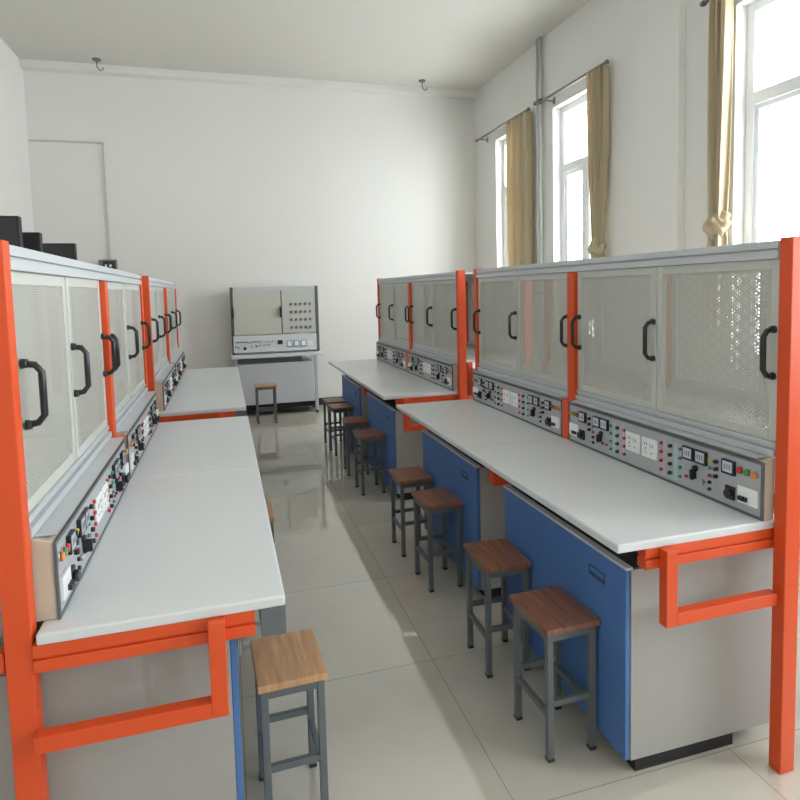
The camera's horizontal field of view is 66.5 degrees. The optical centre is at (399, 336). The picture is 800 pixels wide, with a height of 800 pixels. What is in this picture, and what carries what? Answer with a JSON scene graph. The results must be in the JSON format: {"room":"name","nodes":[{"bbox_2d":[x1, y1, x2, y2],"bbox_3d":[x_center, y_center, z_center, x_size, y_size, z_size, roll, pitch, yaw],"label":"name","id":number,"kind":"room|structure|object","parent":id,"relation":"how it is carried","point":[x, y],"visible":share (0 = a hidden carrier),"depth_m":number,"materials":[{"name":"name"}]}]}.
{"room":"science classroom","nodes":[
{"label":"science classroom","id":0,"kind":"room"},
{"bbox_2d":[0,37,33,373],"bbox_3d":[-3.099,-0.714,2.156,0.300,4.450,11.150,-3,5,-16],"label":"wall","id":1,"kind":"structure","parent":0,"point":[15,181],"depth_m":6.92,"materials":[{"name":"paint"}]},
{"bbox_2d":[23,70,475,397],"bbox_3d":[-1.729,-1.231,8.492,6.470,4.450,0.300,-3,5,-16],"label":"wall","id":2,"kind":"structure","parent":0,"point":[213,188],"depth_m":8.22,"materials":[{"name":"paint"}]},
{"bbox_2d":[29,139,110,259],"bbox_3d":[-4.103,-1.688,7.604,0.833,1.465,0.020,-3,5,-16],"label":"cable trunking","id":3,"kind":"object","parent":2,"relation":"attached to","point":[102,143],"visible":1,"depth_m":7.67,"materials":[{"name":"white plastic"}]},
{"bbox_2d":[98,259,117,269],"bbox_3d":[-3.709,-0.899,7.753,0.210,0.150,0.058,-3,5,-16],"label":"switch box","id":4,"kind":"object","parent":2,"relation":"attached to","point":[112,263],"visible":0.6,"depth_m":7.73,"materials":[{"name":"black plastic"}]},
{"bbox_2d":[19,58,476,99],"bbox_3d":[-1.722,-3.389,8.116,5.870,0.090,0.140,-3,5,-16],"label":"trim","id":5,"kind":"structure","parent":2,"relation":"attached to","point":[25,64],"depth_m":7.96,"materials":[{"name":"paint"}]},
{"bbox_2d":[235,396,342,411],"bbox_3d":[-1.632,0.948,8.508,5.870,0.100,0.012,-3,5,-16],"label":"baseboard","id":6,"kind":"structure","parent":2,"relation":"attached to","point":[320,399],"depth_m":8.64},
{"bbox_2d":[0,0,589,90],"bbox_3d":[-0.195,-3.170,2.829,6.470,0.200,11.750,-3,5,-16],"label":"ceiling","id":7,"kind":"structure","parent":0,"point":[448,44],"depth_m":6.75,"materials":[{"name":"paint"}]},
{"bbox_2d":[92,58,103,70],"bbox_3d":[-3.635,-3.258,7.326,0.111,0.136,0.100,0,5,22],"label":"ceiling hook","id":8,"kind":"object","parent":7,"relation":"attached to","point":[96,60],"visible":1,"depth_m":7.32,"materials":[{"name":"metal"}]},
{"bbox_2d":[419,79,427,90],"bbox_3d":[0.311,-3.435,8.354,0.111,0.136,0.100,0,5,22],"label":"ceiling hook","id":9,"kind":"object","parent":7,"relation":"attached to","point":[422,81],"visible":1,"depth_m":8.34,"materials":[{"name":"metal"}]},
{"bbox_2d":[0,405,799,799],"bbox_3d":[-0.079,1.465,3.183,6.470,0.200,11.750,-3,5,-16],"label":"floor","id":10,"kind":"structure","parent":0,"point":[413,712],"depth_m":2.45,"materials":[{"name":"tile"}]},
{"bbox_2d":[0,621,243,799],"bbox_3d":[-0.826,1.119,1.979,0.588,0.709,0.879,-3,5,-16],"label":"base cabinet","id":11,"kind":"object","parent":10,"relation":"on","point":[201,760],"visible":0.26,"depth_m":1.56,"materials":[{"name":"metal"}]},
{"bbox_2d":[0,240,286,799],"bbox_3d":[-1.467,0.586,2.453,1.755,1.732,2.440,-3,5,-16],"label":"workbench","id":12,"kind":"object","parent":10,"relation":"on","point":[186,556],"visible":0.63,"depth_m":1.54,"materials":[{"name":"white laminate"}]},
{"bbox_2d":[9,245,116,538],"bbox_3d":[-1.302,0.110,1.871,0.639,0.689,1.115,-3,5,-16],"label":"upper cabinet","id":13,"kind":"object","parent":12,"relation":"attached to","point":[53,464],"visible":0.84,"depth_m":1.79,"materials":[{"name":"glass"}]},
{"bbox_2d":[30,437,130,621],"bbox_3d":[-0.986,0.544,1.974,0.085,0.204,1.084,-3,5,-16],"label":"control box","id":14,"kind":"object","parent":12,"relation":"on","point":[62,549],"visible":0.99,"depth_m":1.66,"materials":[{"name":"metal"}]},
{"bbox_2d":[71,564,80,581],"bbox_3d":[-0.840,0.618,1.579,0.023,0.046,0.038,-3,5,-16],"label":"switch","id":15,"kind":"object","parent":14,"relation":"attached to","point":[75,573],"depth_m":1.57,"materials":[{"name":"black plastic"}]},
{"bbox_2d":[94,491,102,522],"bbox_3d":[-0.953,0.542,1.929,0.007,0.082,0.093,-3,5,-16],"label":"socket","id":16,"kind":"object","parent":14,"relation":"attached to","point":[98,495],"depth_m":1.92,"materials":[{"name":"white plastic"}]},
{"bbox_2d":[100,481,108,513],"bbox_3d":[-0.982,0.535,2.029,0.007,0.082,0.093,-3,5,-16],"label":"socket","id":17,"kind":"object","parent":14,"relation":"attached to","point":[104,489],"depth_m":2.02,"materials":[{"name":"white plastic"}]},
{"bbox_2d":[122,473,129,485],"bbox_3d":[-1.077,0.562,2.397,0.023,0.046,0.038,-3,5,-16],"label":"switch","id":18,"kind":"object","parent":14,"relation":"attached to","point":[125,478],"depth_m":2.39,"materials":[{"name":"black plastic"}]},
{"bbox_2d":[13,266,150,437],"bbox_3d":[-1.622,0.034,2.974,0.639,0.689,1.188,-3,5,-16],"label":"upper cabinet","id":19,"kind":"object","parent":12,"relation":"attached to","point":[126,399],"visible":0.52,"depth_m":3.04,"materials":[{"name":"metal"}]},
{"bbox_2d":[0,216,22,247],"bbox_3d":[-1.914,-0.436,2.914,0.190,0.272,0.052,-3,5,-16],"label":"case","id":20,"kind":"object","parent":19,"relation":"on","point":[10,226],"visible":0.45,"depth_m":2.90,"materials":[{"name":"plastic"}]},
{"bbox_2d":[22,232,42,251],"bbox_3d":[-1.981,-0.431,3.198,0.190,0.222,0.052,-3,5,-16],"label":"case","id":21,"kind":"object","parent":19,"relation":"on","point":[31,240],"visible":0.19,"depth_m":3.19,"materials":[{"name":"plastic"}]},
{"bbox_2d":[116,391,159,479],"bbox_3d":[-1.316,0.465,3.110,0.085,0.204,1.153,-3,5,-16],"label":"control box","id":22,"kind":"object","parent":12,"relation":"on","point":[140,425],"visible":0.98,"depth_m":2.94,"materials":[{"name":"metal"}]},
{"bbox_2d":[143,419,146,436],"bbox_3d":[-1.282,0.464,3.065,0.007,0.082,0.093,-3,5,-16],"label":"socket","id":23,"kind":"object","parent":22,"relation":"attached to","point":[144,420],"depth_m":3.06,"materials":[{"name":"white plastic"}]},
{"bbox_2d":[145,415,148,432],"bbox_3d":[-1.311,0.457,3.165,0.007,0.082,0.093,-3,5,-16],"label":"socket","id":24,"kind":"object","parent":22,"relation":"attached to","point":[146,416],"depth_m":3.15,"materials":[{"name":"white plastic"}]},
{"bbox_2d":[36,468,284,645],"bbox_3d":[-0.732,0.648,2.056,0.568,0.028,1.203,-3,5,-16],"label":"countertop","id":25,"kind":"structure","parent":12,"relation":"on","point":[174,549],"depth_m":1.77,"materials":[{"name":"white laminate"}]},
{"bbox_2d":[130,416,258,480],"bbox_3d":[-1.068,0.569,3.212,0.568,0.028,1.204,-3,5,-16],"label":"countertop","id":26,"kind":"structure","parent":12,"relation":"on","point":[189,447],"depth_m":3.05,"materials":[{"name":"white laminate"}]},
{"bbox_2d":[46,276,246,422],"bbox_3d":[-2.227,0.406,5.071,1.755,1.732,2.440,-3,5,-16],"label":"workbench","id":27,"kind":"object","parent":10,"relation":"on","point":[207,393],"visible":0.34,"depth_m":4.46,"materials":[{"name":"laminate"}]},
{"bbox_2d":[70,277,171,384],"bbox_3d":[-2.062,-0.070,4.489,0.639,0.689,1.115,-3,5,-16],"label":"upper cabinet","id":28,"kind":"object","parent":27,"relation":"attached to","point":[160,364],"visible":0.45,"depth_m":4.55,"materials":[{"name":"metal"}]},
{"bbox_2d":[43,243,76,259],"bbox_3d":[-2.225,-0.491,4.000,0.190,0.232,0.052,-3,5,-16],"label":"case","id":29,"kind":"object","parent":28,"relation":"on","point":[67,250],"visible":0.34,"depth_m":3.98,"materials":[{"name":"plastic"}]},
{"bbox_2d":[108,281,180,363],"bbox_3d":[-2.382,-0.146,5.592,0.639,0.689,1.188,-3,5,-16],"label":"upper cabinet","id":30,"kind":"object","parent":27,"relation":"attached to","point":[170,286],"visible":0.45,"depth_m":5.80,"materials":[{"name":"metal"}]},
{"bbox_2d":[155,363,177,410],"bbox_3d":[-1.746,0.363,4.592,0.085,0.204,1.084,-3,5,-16],"label":"control box","id":31,"kind":"object","parent":27,"relation":"on","point":[165,384],"visible":0.99,"depth_m":4.27,"materials":[{"name":"white plastic"}]},
{"bbox_2d":[171,351,185,385],"bbox_3d":[-2.076,0.285,5.728,0.085,0.204,1.153,-3,5,-16],"label":"control box","id":32,"kind":"object","parent":27,"relation":"on","point":[179,358],"visible":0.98,"depth_m":5.61,"materials":[{"name":"white plastic"}]},
{"bbox_2d":[159,382,245,416],"bbox_3d":[-1.492,0.468,4.675,0.568,0.028,1.203,-3,5,-16],"label":"countertop","id":33,"kind":"structure","parent":27,"relation":"on","point":[225,397],"depth_m":4.47,"materials":[{"name":"white laminate"}]},
{"bbox_2d":[177,367,240,385],"bbox_3d":[-1.828,0.388,5.830,0.568,0.028,1.204,-3,5,-16],"label":"countertop","id":34,"kind":"structure","parent":27,"relation":"on","point":[206,376],"depth_m":5.74,"materials":[{"name":"white laminate"}]},
{"bbox_2d":[254,383,277,423],"bbox_3d":[-1.665,0.833,7.589,0.260,0.470,0.206,-3,5,-18],"label":"stool","id":35,"kind":"object","parent":10,"relation":"on","point":[265,386],"visible":1,"depth_m":7.53,"materials":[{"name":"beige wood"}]},
{"bbox_2d":[266,501,274,539],"bbox_3d":[-0.760,1.145,3.198,0.206,0.470,0.260,-3,5,-16],"label":"stool","id":36,"kind":"object","parent":10,"relation":"on","point":[270,510],"visible":0.2,"depth_m":3.12,"materials":[{"name":"brown wood"}]},
{"bbox_2d":[229,286,323,415],"bbox_3d":[-1.647,0.182,8.133,1.176,1.685,0.520,-3,5,-16],"label":"console","id":37,"kind":"object","parent":10,"relation":"on","point":[272,328],"visible":0.94,"depth_m":8.02,"materials":[{"name":"white metal"}]},
{"bbox_2d":[231,350,323,359],"bbox_3d":[-1.645,0.236,8.138,1.176,0.035,0.520,-3,5,-16],"label":"countertop","id":38,"kind":"structure","parent":37,"relation":"on","point":[299,353],"depth_m":7.94,"materials":[{"name":"white laminate"}]},
{"bbox_2d":[250,628,328,799],"bbox_3d":[-0.347,1.231,1.925,0.206,0.470,0.260,-3,5,-18],"label":"stool","id":39,"kind":"object","parent":10,"relation":"on","point":[289,663],"visible":1,"depth_m":1.84,"materials":[{"name":"brown wood"}]},
{"bbox_2d":[322,397,346,447],"bbox_3d":[-0.683,0.898,6.407,0.206,0.470,0.260,-3,5,-19],"label":"stool","id":40,"kind":"object","parent":10,"relation":"on","point":[326,401],"visible":0.62,"depth_m":6.46,"materials":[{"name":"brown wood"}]},
{"bbox_2d":[327,402,353,455],"bbox_3d":[-0.589,0.921,6.081,0.206,0.470,0.260,-3,5,-20],"label":"stool","id":41,"kind":"object","parent":10,"relation":"on","point":[335,408],"visible":0.79,"depth_m":6.00,"materials":[{"name":"brown wood"}]},
{"bbox_2d":[341,375,368,458],"bbox_3d":[-0.200,0.780,6.225,0.619,0.709,0.879,-3,5,-16],"label":"base cabinet","id":42,"kind":"object","parent":10,"relation":"on","point":[352,391],"visible":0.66,"depth_m":5.91,"materials":[{"name":"blue metal"}]},
{"bbox_2d":[341,416,368,475],"bbox_3d":[-0.394,0.967,5.410,0.206,0.470,0.260,-2,4,-13],"label":"stool","id":43,"kind":"object","parent":10,"relation":"on","point":[354,421],"visible":0.91,"depth_m":5.32,"materials":[{"name":"brown wood"}]},
{"bbox_2d":[352,428,385,495],"bbox_3d":[-0.246,1.002,4.902,0.206,0.470,0.260,-3,5,-17],"label":"stool","id":44,"kind":"object","parent":10,"relation":"on","point":[374,435],"visible":1,"depth_m":4.82,"materials":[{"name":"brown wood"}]},
{"bbox_2d":[366,392,428,499],"bbox_3d":[0.130,0.859,5.090,0.619,0.709,0.879,-3,5,-16],"label":"base cabinet","id":45,"kind":"object","parent":10,"relation":"on","point":[402,449],"visible":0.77,"depth_m":4.65,"materials":[{"name":"blue metal"}]},
{"bbox_2d":[388,466,432,556],"bbox_3d":[0.067,1.080,3.783,0.206,0.470,0.260,-3,5,-16],"label":"stool","id":46,"kind":"object","parent":10,"relation":"on","point":[408,477],"visible":0.76,"depth_m":3.70,"materials":[{"name":"brown wood"}]},
{"bbox_2d":[329,270,530,431],"bbox_3d":[0.392,0.284,5.812,1.755,1.732,2.460,-3,5,-16],"label":"workbench","id":47,"kind":"object","parent":10,"relation":"on","point":[386,381],"visible":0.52,"depth_m":4.84,"materials":[{"name":"white laminate"}]},
{"bbox_2d":[329,359,405,376],"bbox_3d":[-0.351,0.319,6.254,0.568,0.028,1.204,-3,5,-16],"label":"countertop","id":48,"kind":"structure","parent":47,"relation":"on","point":[365,366],"depth_m":6.17,"materials":[{"name":"white laminate"}]},
{"bbox_2d":[376,341,408,370],"bbox_3d":[-0.091,0.192,6.298,0.073,0.204,1.153,-3,5,-16],"label":"control box","id":49,"kind":"object","parent":47,"relation":"on","point":[394,355],"visible":0.98,"depth_m":6.22,"materials":[{"name":"white plastic"}]},
{"bbox_2d":[350,372,457,399],"bbox_3d":[0.019,0.397,5.108,0.640,0.028,1.203,-3,5,-16],"label":"countertop","id":50,"kind":"structure","parent":47,"relation":"on","point":[398,385],"depth_m":4.90,"materials":[{"name":"white laminate"}]},
{"bbox_2d":[376,276,456,348],"bbox_3d":[0.197,-0.267,6.332,0.639,0.689,1.188,-3,5,-16],"label":"upper cabinet","id":51,"kind":"object","parent":47,"relation":"attached to","point":[392,335],"visible":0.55,"depth_m":6.27,"materials":[{"name":"metal"}]},
{"bbox_2d":[408,351,457,390],"bbox_3d":[0.247,0.272,5.135,0.073,0.204,1.140,-3,5,-16],"label":"control box","id":52,"kind":"object","parent":47,"relation":"on","point":[441,372],"visible":1,"depth_m":4.98,"materials":[{"name":"grey plastic"}]},
{"bbox_2d":[423,362,426,372],"bbox_3d":[0.213,0.264,5.200,0.007,0.082,0.093,-3,5,-16],"label":"socket","id":53,"kind":"object","parent":52,"relation":"attached to","point":[424,363],"depth_m":5.20,"materials":[{"name":"white plastic"}]},
{"bbox_2d":[427,363,430,373],"bbox_3d":[0.242,0.271,5.100,0.007,0.082,0.093,-3,5,-16],"label":"socket","id":54,"kind":"object","parent":52,"relation":"attached to","point":[428,364],"depth_m":5.09,"materials":[{"name":"white plastic"}]},
{"bbox_2d":[408,272,514,363],"bbox_3d":[0.525,-0.189,5.201,0.639,0.689,1.173,-3,5,-16],"label":"upper cabinet","id":55,"kind":"object","parent":47,"relation":"attached to","point":[447,352],"visible":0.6,"depth_m":5.11,"materials":[{"name":"metal"}]},
{"bbox_2d":[473,360,512,370],"bbox_3d":[0.957,0.305,6.004,0.566,0.028,2.410,-3,5,-16],"label":"countertop","id":56,"kind":"structure","parent":47,"relation":"on","point":[501,360],"depth_m":6.16,"materials":[{"name":"white laminate"}]},
{"bbox_2d":[411,487,463,592],"bbox_3d":[0.206,1.109,3.350,0.206,0.470,0.260,-3,5,-18],"label":"stool","id":57,"kind":"object","parent":10,"relation":"on","point":[437,500],"visible":1,"depth_m":3.28,"materials":[{"name":"brown wood"}]},
{"bbox_2d":[422,429,511,596],"bbox_3d":[0.566,0.962,3.588,0.619,0.709,0.879,-3,5,-16],"label":"base cabinet","id":58,"kind":"object","parent":10,"relation":"on","point":[483,509],"visible":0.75,"depth_m":3.21,"materials":[{"name":"blue metal"}]},
{"bbox_2d":[463,538,531,678],"bbox_3d":[0.416,1.159,2.627,0.206,0.470,0.260,-3,4,-14],"label":"stool","id":59,"kind":"object","parent":10,"relation":"on","point":[496,558],"visible":0.91,"depth_m":2.55,"materials":[{"name":"brown wood"}]},
{"bbox_2d":[509,585,599,762],"bbox_3d":[0.547,1.190,2.176,0.206,0.470,0.260,-3,5,-18],"label":"stool","id":60,"kind":"object","parent":10,"relation":"on","point":[555,615],"visible":1,"depth_m":2.10,"materials":[{"name":"brown wood"}]},
{"bbox_2d":[396,236,799,773],"bbox_3d":[1.158,0.466,3.175,1.755,1.732,2.460,-3,5,-16],"label":"workbench","id":61,"kind":"object","parent":10,"relation":"on","point":[624,507],"visible":0.68,"depth_m":1.98,"materials":[{"name":"white laminate"}]},
{"bbox_2d":[396,399,561,451],"bbox_3d":[0.414,0.501,3.617,0.568,0.028,1.204,-3,5,-16],"label":"countertop","id":62,"kind":"structure","parent":61,"relation":"on","point":[463,423],"depth_m":3.46,"materials":[{"name":"white laminate"}]},
{"bbox_2d":[472,370,567,436],"bbox_3d":[0.674,0.374,3.660,0.073,0.204,1.153,-3,5,-16],"label":"control box","id":63,"kind":"object","parent":61,"relation":"on","point":[541,408],"visible":0.99,"depth_m":3.53,"materials":[{"name":"metal"}]},
{"bbox_2d":[503,389,509,404],"bbox_3d":[0.646,0.367,3.706,0.007,0.082,0.093,-3,5,-16],"label":"socket","id":64,"kind":"object","parent":63,"relation":"attached to","point":[506,392],"depth_m":3.70,"materials":[{"name":"white plastic"}]},
{"bbox_2d":[510,392,517,407],"bbox_3d":[0.675,0.373,3.606,0.007,0.082,0.093,-3,5,-16],"label":"socket","id":65,"kind":"object","parent":63,"relation":"attached to","point":[513,395],"depth_m":3.61,"materials":[{"name":"white plastic"}]},
{"bbox_2d":[545,417,550,426],"bbox_3d":[0.780,0.452,3.225,0.023,0.046,0.038,-3,5,-16],"label":"switch","id":66,"kind":"object","parent":63,"relation":"attached to","point":[548,419],"depth_m":3.21,"materials":[{"name":"black plastic"}]},
{"bbox_2d":[473,260,650,395],"bbox_3d":[0.962,-0.085,3.695,0.639,0.689,1.188,-3,5,-16],"label":"upper cabinet","id":67,"kind":"object","parent":61,"relation":"attached to","point":[552,376],"visible":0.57,"depth_m":3.59,"materials":[{"name":"metal"}]},
{"bbox_2d":[464,438,773,553],"bbox_3d":[0.784,0.579,2.471,0.640,0.028,1.203,-3,5,-16],"label":"countertop","id":68,"kind":"structure","parent":61,"relation":"on","point":[624,507],"depth_m":2.21,"materials":[{"name":"white laminate"}]},
{"bbox_2d":[569,400,774,520],"bbox_3d":[1.012,0.454,2.498,0.073,0.204,1.140,-3,5,-16],"label":"control box","id":69,"kind":"object","parent":61,"relation":"on","point":[741,480],"visible":1,"depth_m":2.29,"materials":[{"name":"metal"}]},
{"bbox_2d":[577,429,584,439],"bbox_3d":[0.867,0.473,2.926,0.023,0.046,0.038,-3,5,-16],"label":"switch","id":70,"kind":"object","parent":69,"relation":"attached to","point":[580,432],"depth_m":2.92,"materials":[{"name":"black plastic"}]},
{"bbox_2d":[626,431,640,454],"bbox_3d":[0.978,0.446,2.562,0.007,0.082,0.093,-3,5,-16],"label":"socket","id":71,"kind":"object","parent":69,"relation":"attached to","point":[633,438],"depth_m":2.56,"materials":[{"name":"white plastic"}]},
{"bbox_2d":[642,436,657,460],"bbox_3d":[1.007,0.452,2.463,0.007,0.082,0.093,-3,5,-16],"label":"socket","id":72,"kind":"object","parent":69,"relation":"attached to","point":[649,443],"depth_m":2.46,"materials":[{"name":"white plastic"}]},
{"bbox_2d":[723,485,734,500],"bbox_3d":[1.115,0.532,2.072,0.023,0.046,0.038,-3,5,-16],"label":"switch","id":73,"kind":"object","parent":69,"relation":"attached to","point":[728,490],"depth_m":2.06,"materials":[{"name":"black plastic"}]},
{"bbox_2d":[570,240,779,456],"bbox_3d":[1.290,-0.007,2.564,0.639,0.689,1.173,-3,5,-16],"label":"upper cabinet","id":74,"kind":"object","parent":61,"relation":"attached to","point":[737,415],"visible":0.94,"depth_m":2.38,"materials":[{"name":"metal"}]},
{"bbox_2d":[503,484,772,770],"bbox_3d":[0.895,1.040,2.452,0.619,0.709,0.879,-3,5,-16],"label":"base cabinet","id":75,"kind":"object","parent":10,"relation":"on","point":[664,695],"visible":0.74,"depth_m":2.05,"materials":[{"name":"metal"}]},
{"bbox_2d":[473,0,774,493],"bbox_3d":[2.825,-0.991,3.856,0.300,4.450,11.150,-3,5,-16],"label":"wall","id":76,"kind":"structure","parent":0,"point":[598,31],"depth_m":5.91,"materials":[{"name":"paint"}]},
{"bbox_2d":[475,107,530,142],"bbox_3d":[1.341,-2.722,7.976,0.124,0.079,1.560,-3,5,-16],"label":"curtain rod","id":77,"kind":"object","parent":76,"relation":"attached to","point":[528,108],"visible":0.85,"depth_m":8.00,"materials":[{"name":"grey metal"}]},
{"bbox_2d":[506,112,532,326],"bbox_3d":[1.479,-1.378,7.587,0.102,2.622,0.576,-3,5,-16],"label":"curtain","id":78,"kind":"object","parent":77,"relation":"hanging from","point":[518,130],"visible":0.7,"depth_m":7.49,"materials":[{"name":"beige fabric"}]},
{"bbox_2d":[502,139,507,266],"bbox_3d":[1.586,-1.316,8.066,0.330,2.680,0.850,-3,5,-16],"label":"window","id":79,"kind":"structure","parent":76,"relation":"in","point":[505,232],"depth_m":8.38,"materials":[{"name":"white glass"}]},
{"bbox_2d":[533,37,544,362],"bbox_3d":[1.655,-1.267,7.205,0.074,4.346,0.155,-3,5,-16],"label":"vertical pipe","id":80,"kind":"object","parent":76,"relation":"attached to","point":[537,41],"visible":0.6,"depth_m":7.12,"materials":[{"name":"metal"}]},
{"bbox_2d":[537,59,608,104],"bbox_3d":[1.805,-2.612,6.376,0.124,0.079,1.300,-3,5,-16],"label":"curtain rod","id":81,"kind":"object","parent":76,"relation":"attached to","point":[606,61],"visible":0.87,"depth_m":6.39,"materials":[{"name":"grey metal"}]},
{"bbox_2d":[586,65,608,257],"bbox_3d":[1.935,-1.368,5.986,0.160,2.422,0.264,-3,5,-16],"label":"curtain","id":82,"kind":"object","parent":81,"relation":"hanging from","point":[597,81],"visible":0.71,"depth_m":5.93,"materials":[{"name":"beige fabric"}]},
{"bbox_2d":[557,95,590,345],"bbox_3d":[2.019,-1.214,6.576,0.330,2.680,0.940,-3,5,-16],"label":"window","id":83,"kind":"structure","parent":76,"relation":"in","point":[568,168],"depth_m":6.87,"materials":[{"name":"white plastic"}]},
{"bbox_2d":[636,0,685,374],"bbox_3d":[2.229,-1.082,5.247,0.070,4.450,0.520,-3,5,-16],"label":"pillar","id":84,"kind":"structure","parent":76,"relation":"attached to","point":[661,24],"depth_m":5.13,"materials":[{"name":"paint"}]},
{"bbox_2d":[699,0,708,6],"bbox_3d":[2.534,-2.439,3.865,0.124,0.079,1.580,-3,5,-16],"label":"curtain rod","id":85,"kind":"object","parent":76,"relation":"attached to","point":[703,3],"visible":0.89,"depth_m":4.58,"materials":[{"name":"grey metal"}]},
{"bbox_2d":[702,0,733,328],"bbox_3d":[2.360,-1.268,4.528,0.207,2.422,0.182,2,6,41],"label":"curtain","id":86,"kind":"object","parent":85,"relation":"hanging from","point":[721,12],"visible":0.8,"depth_m":4.49,"materials":[{"name":"beige fabric"}]},
{"bbox_2d":[729,0,799,375],"bbox_3d":[2.744,-1.041,4.074,0.330,2.680,1.020,-3,5,-16],"label":"window","id":87,"kind":"structure","parent":76,"relation":"in","point":[758,99],"depth_m":4.43,"materials":[{"name":"white plastic"}]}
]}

